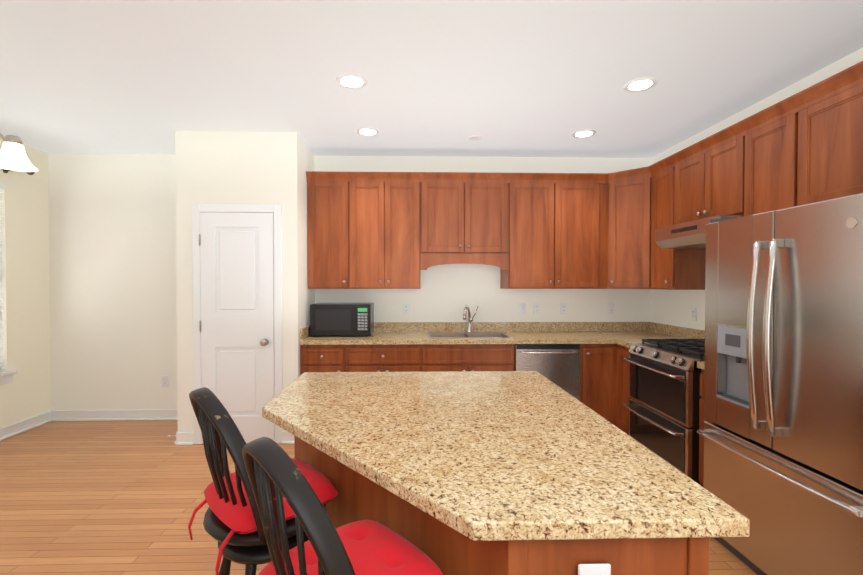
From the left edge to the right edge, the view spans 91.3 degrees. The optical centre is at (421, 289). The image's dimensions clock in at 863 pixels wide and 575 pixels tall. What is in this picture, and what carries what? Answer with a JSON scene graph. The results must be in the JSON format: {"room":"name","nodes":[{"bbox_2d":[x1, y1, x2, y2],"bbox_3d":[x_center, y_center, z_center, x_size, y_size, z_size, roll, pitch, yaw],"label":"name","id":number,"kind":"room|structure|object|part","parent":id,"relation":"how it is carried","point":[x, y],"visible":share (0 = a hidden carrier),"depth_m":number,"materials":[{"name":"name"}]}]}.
{"room":"kitchen","nodes":[
{"label":"kitchen","id":0,"kind":"room"},
{"bbox_2d":[0,137,50,427],"bbox_3d":[-3.775,0.034,0.608,0.100,2.740,7.444,0,1,-1],"label":"wall","id":1,"kind":"structure","parent":0,"point":[26,392],"depth_m":4.07,"materials":[{"name":"beige paint"}]},
{"bbox_2d":[0,182,4,371],"bbox_3d":[-3.814,-0.106,3.346,0.065,1.714,1.017,0,1,-1],"label":"window blinds","id":2,"kind":"object","parent":1,"relation":"attached to","point":[2,185],"visible":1,"depth_m":3.84,"materials":[{"name":"white plastic"}]},
{"bbox_2d":[0,369,17,384],"bbox_3d":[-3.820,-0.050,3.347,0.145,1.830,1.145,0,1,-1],"label":"window sill","id":3,"kind":"structure","parent":1,"relation":"in","point":[6,377],"depth_m":3.85,"materials":[{"name":"white wood"}]},
{"bbox_2d":[0,410,52,440],"bbox_3d":[-3.709,1.351,0.628,0.032,0.105,7.444,0,1,-1],"label":"baseboard","id":4,"kind":"structure","parent":1,"relation":"attached to","point":[11,430],"depth_m":4.04,"materials":[{"name":"white wood"}]},
{"bbox_2d":[175,131,314,443],"bbox_3d":[-1.626,-0.015,4.043,1.054,2.740,0.680,0,1,-1],"label":"wall","id":5,"kind":"structure","parent":0,"point":[246,168],"depth_m":3.70,"materials":[{"name":"beige paint"}]},
{"bbox_2d":[174,431,193,444],"bbox_3d":[-2.166,1.303,4.015,0.036,0.105,0.678,0,1,-1],"label":"baseboard","id":6,"kind":"structure","parent":5,"relation":"attached to","point":[182,438],"depth_m":3.70,"materials":[{"name":"white wood"}]},
{"bbox_2d":[199,212,273,442],"bbox_3d":[-1.616,0.340,3.658,0.639,2.018,0.094,0,1,-1],"label":"pantry door","id":7,"kind":"structure","parent":5,"relation":"in","point":[236,325],"depth_m":3.69,"materials":[{"name":"white wood"}]},
{"bbox_2d":[192,204,282,443],"bbox_3d":[-1.611,0.309,3.699,0.771,2.102,0.018,0,1,-1],"label":"door frame","id":8,"kind":"structure","parent":5,"relation":"attached to","point":[197,209],"depth_m":3.69,"materials":[{"name":"white wood"}]},
{"bbox_2d":[48,154,650,409],"bbox_3d":[-0.693,-0.020,4.456,6.450,2.740,0.100,0,1,-1],"label":"wall","id":9,"kind":"structure","parent":0,"point":[113,295],"depth_m":4.35,"materials":[{"name":"beige paint"}]},
{"bbox_2d":[53,409,177,420],"bbox_3d":[-2.958,1.299,4.353,1.595,0.105,0.032,0,1,-1],"label":"baseboard","id":10,"kind":"structure","parent":9,"relation":"attached to","point":[165,414],"depth_m":4.35,"materials":[{"name":"white wood"}]},
{"bbox_2d":[161,376,168,386],"bbox_3d":[-2.656,0.951,4.365,0.072,0.116,0.011,0,1,-1],"label":"outlet","id":11,"kind":"object","parent":9,"relation":"attached to","point":[164,381],"visible":1,"depth_m":4.36,"materials":[{"name":"white plastic"}]},
{"bbox_2d":[403,303,409,313],"bbox_3d":[-0.159,0.200,4.416,0.072,0.116,0.011,0,1,-1],"label":"outlet","id":12,"kind":"object","parent":9,"relation":"attached to","point":[406,308],"visible":1,"depth_m":4.41,"materials":[{"name":"white plastic"}]},
{"bbox_2d":[519,303,525,313],"bbox_3d":[1.063,0.200,4.443,0.072,0.116,0.018,0,1,-1],"label":"outlet","id":13,"kind":"object","parent":9,"relation":"attached to","point":[522,306],"visible":1,"depth_m":4.44,"materials":[{"name":"white plastic"}]},
{"bbox_2d":[533,303,539,313],"bbox_3d":[1.218,0.200,4.450,0.072,0.116,0.011,0,1,-1],"label":"outlet","id":14,"kind":"object","parent":9,"relation":"attached to","point":[536,308],"visible":1,"depth_m":4.45,"materials":[{"name":"white plastic"}]},
{"bbox_2d":[560,303,566,313],"bbox_3d":[1.506,0.200,4.457,0.072,0.116,0.011,0,1,-1],"label":"outlet","id":15,"kind":"object","parent":9,"relation":"attached to","point":[563,308],"visible":1,"depth_m":4.45,"materials":[{"name":"white plastic"}]},
{"bbox_2d":[608,303,614,313],"bbox_3d":[2.012,0.199,4.469,0.072,0.116,0.011,0,1,-1],"label":"outlet","id":16,"kind":"object","parent":9,"relation":"attached to","point":[610,308],"visible":1,"depth_m":4.47,"materials":[{"name":"white plastic"}]},
{"bbox_2d":[0,420,757,574],"bbox_3d":[-0.601,1.453,0.706,6.450,0.100,7.644,0,1,-1],"label":"floor","id":17,"kind":"structure","parent":0,"point":[102,497],"depth_m":2.71,"materials":[{"name":"brown wood"}]},
{"bbox_2d":[188,387,338,574],"bbox_3d":[-0.517,0.843,1.378,0.412,1.104,0.380,-1,1,-42],"label":"bar stool","id":18,"kind":"object","parent":17,"relation":"on","point":[232,524],"visible":0.69,"depth_m":1.24,"materials":[{"name":"black wood"}]},
{"bbox_3d":[-0.513,0.711,1.381,0.483,0.186,0.477,0,1,-1],"label":"seat","id":19,"kind":"part","parent":18,"relation":"part of","materials":[{"name":"red fabric"}]},
{"bbox_2d":[242,437,442,574],"bbox_3d":[-0.180,0.849,0.966,0.412,1.104,0.380,-1,1,-42],"label":"bar stool","id":20,"kind":"object","parent":17,"relation":"on","point":[360,547],"visible":1,"depth_m":0.85,"materials":[{"name":"black wood"}]},
{"bbox_3d":[-0.176,0.717,0.969,0.483,0.186,0.477,0,1,-1],"label":"seat","id":21,"kind":"part","parent":20,"relation":"part of","materials":[{"name":"red fabric"}]},
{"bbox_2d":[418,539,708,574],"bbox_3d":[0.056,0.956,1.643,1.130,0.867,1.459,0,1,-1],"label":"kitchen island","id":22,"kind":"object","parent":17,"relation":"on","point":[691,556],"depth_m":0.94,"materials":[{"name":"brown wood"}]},
{"bbox_2d":[262,371,749,546],"bbox_3d":[0.018,0.501,1.651,1.336,0.040,1.530,0,1,-1],"label":"island countertop","id":23,"kind":"structure","parent":22,"relation":"on","point":[450,456],"depth_m":1.24,"materials":[{"name":"beige stone"}]},
{"bbox_2d":[578,563,610,574],"bbox_3d":[0.379,0.659,0.922,0.072,0.116,0.011,0,1,-1],"label":"outlet","id":24,"kind":"object","parent":22,"relation":"attached to","point":[583,568],"depth_m":0.92,"materials":[{"name":"white plastic"}]},
{"bbox_2d":[299,61,862,485],"bbox_3d":[0.699,0.134,2.943,3.535,2.474,2.991,0,1,-1],"label":"fitted kitchen","id":25,"kind":"object","parent":17,"relation":"on","point":[642,228],"visible":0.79,"depth_m":3.99,"materials":[{"name":"brown wood"}]},
{"bbox_2d":[310,303,373,336],"bbox_3d":[-0.771,0.293,4.161,0.570,0.308,0.366,0,1,-1],"label":"microwave","id":26,"kind":"object","parent":25,"relation":"on","point":[341,319],"visible":1,"depth_m":3.98,"materials":[{"name":"black plastic"}]},
{"bbox_2d":[299,322,704,369],"bbox_3d":[0.688,0.429,3.403,3.535,0.140,2.079,0,1,-1],"label":"countertop","id":27,"kind":"structure","parent":25,"relation":"on","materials":[{"name":"beige stone"}]},
{"bbox_2d":[514,344,579,400],"bbox_3d":[1.146,0.873,4.084,0.594,0.758,0.619,0,1,-1],"label":"dishwasher","id":28,"kind":"object","parent":25,"relation":"in","point":[558,365],"visible":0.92,"depth_m":3.83,"materials":[{"name":"grey metal"}]},
{"bbox_3d":[0.539,-1.056,2.759,3.208,0.089,2.664,0,1,-1],"label":"crown moulding","id":29,"kind":"part","parent":25,"relation":"part of","materials":[{"name":"brown wood"}]},
{"bbox_2d":[655,215,743,248],"bbox_3d":[2.209,-0.415,3.157,0.502,0.166,0.730,0,1,-1],"label":"range hood","id":30,"kind":"object","parent":25,"relation":"attached to","point":[691,234],"depth_m":3.18,"materials":[{"name":"silver metal"}]},
{"bbox_2d":[622,339,704,486],"bbox_3d":[2.056,0.891,3.142,0.802,0.955,0.754,0,1,-1],"label":"gas range","id":31,"kind":"object","parent":17,"relation":"on","point":[662,406],"visible":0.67,"depth_m":3.00,"materials":[{"name":"silver metal"}]},
{"bbox_2d":[697,193,862,574],"bbox_3d":[1.996,0.499,1.939,0.937,1.772,0.900,0,1,-1],"label":"refrigerator","id":32,"kind":"object","parent":17,"relation":"on","point":[781,432],"visible":0.94,"depth_m":1.84,"materials":[{"name":"grey metal"}]},
{"bbox_2d":[0,0,862,157],"bbox_3d":[-0.601,-1.387,0.665,6.450,0.100,7.644,0,1,-1],"label":"ceiling","id":33,"kind":"structure","parent":0,"point":[516,78],"depth_m":2.62,"materials":[{"name":"paint"}]},
{"bbox_2d":[0,133,37,171],"bbox_3d":[-2.171,-0.932,1.787,1.011,0.839,1.143,0,1,-1],"label":"chandelier","id":34,"kind":"object","parent":33,"relation":"hanging from","point":[13,156],"visible":1,"depth_m":1.78,"materials":[{"name":"white glass"}]},
{"bbox_2d":[336,74,366,88],"bbox_3d":[-0.457,-1.363,2.768,0.206,0.006,0.206,0,1,-1],"label":"recessed light","id":35,"kind":"object","parent":33,"relation":"in","point":[352,81],"visible":1,"depth_m":2.76,"materials":[{"name":"white glass"}]},
{"bbox_2d":[356,127,378,135],"bbox_3d":[-0.470,-1.376,3.688,0.206,0.006,0.206,0,1,-1],"label":"recessed light","id":36,"kind":"object","parent":33,"relation":"in","point":[366,131],"visible":1,"depth_m":3.67,"materials":[{"name":"white glass"}]},
{"bbox_2d":[468,135,481,140],"bbox_3d":[0.487,-1.377,3.837,0.128,0.008,0.128,0,1,-1],"label":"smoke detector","id":37,"kind":"object","parent":33,"relation":"in","point":[474,137],"visible":1,"depth_m":3.82,"materials":[{"name":"white plastic"}]},
{"bbox_2d":[572,129,595,137],"bbox_3d":[1.440,-1.377,3.735,0.206,0.006,0.206,0,1,-1],"label":"recessed light","id":38,"kind":"object","parent":33,"relation":"in","point":[583,133],"visible":1,"depth_m":3.72,"materials":[{"name":"white glass"}]},
{"bbox_2d":[623,77,657,91],"bbox_3d":[1.462,-1.364,2.815,0.206,0.006,0.206,0,1,-1],"label":"recessed light","id":39,"kind":"object","parent":33,"relation":"in","point":[641,84],"visible":1,"depth_m":2.80,"materials":[{"name":"white glass"}]},
{"bbox_2d":[650,48,862,330],"bbox_3d":[2.573,0.032,0.763,0.100,2.740,7.444,0,1,-1],"label":"wall","id":40,"kind":"structure","parent":0,"point":[670,307],"depth_m":3.73,"materials":[{"name":"beige paint"}]},
{"bbox_2d":[691,307,696,320],"bbox_3d":[2.443,0.219,3.782,0.011,0.116,0.072,0,1,-1],"label":"outlet","id":41,"kind":"object","parent":40,"relation":"attached to","point":[693,313],"visible":1,"depth_m":3.77,"materials":[{"name":"white plastic"}]}
]}

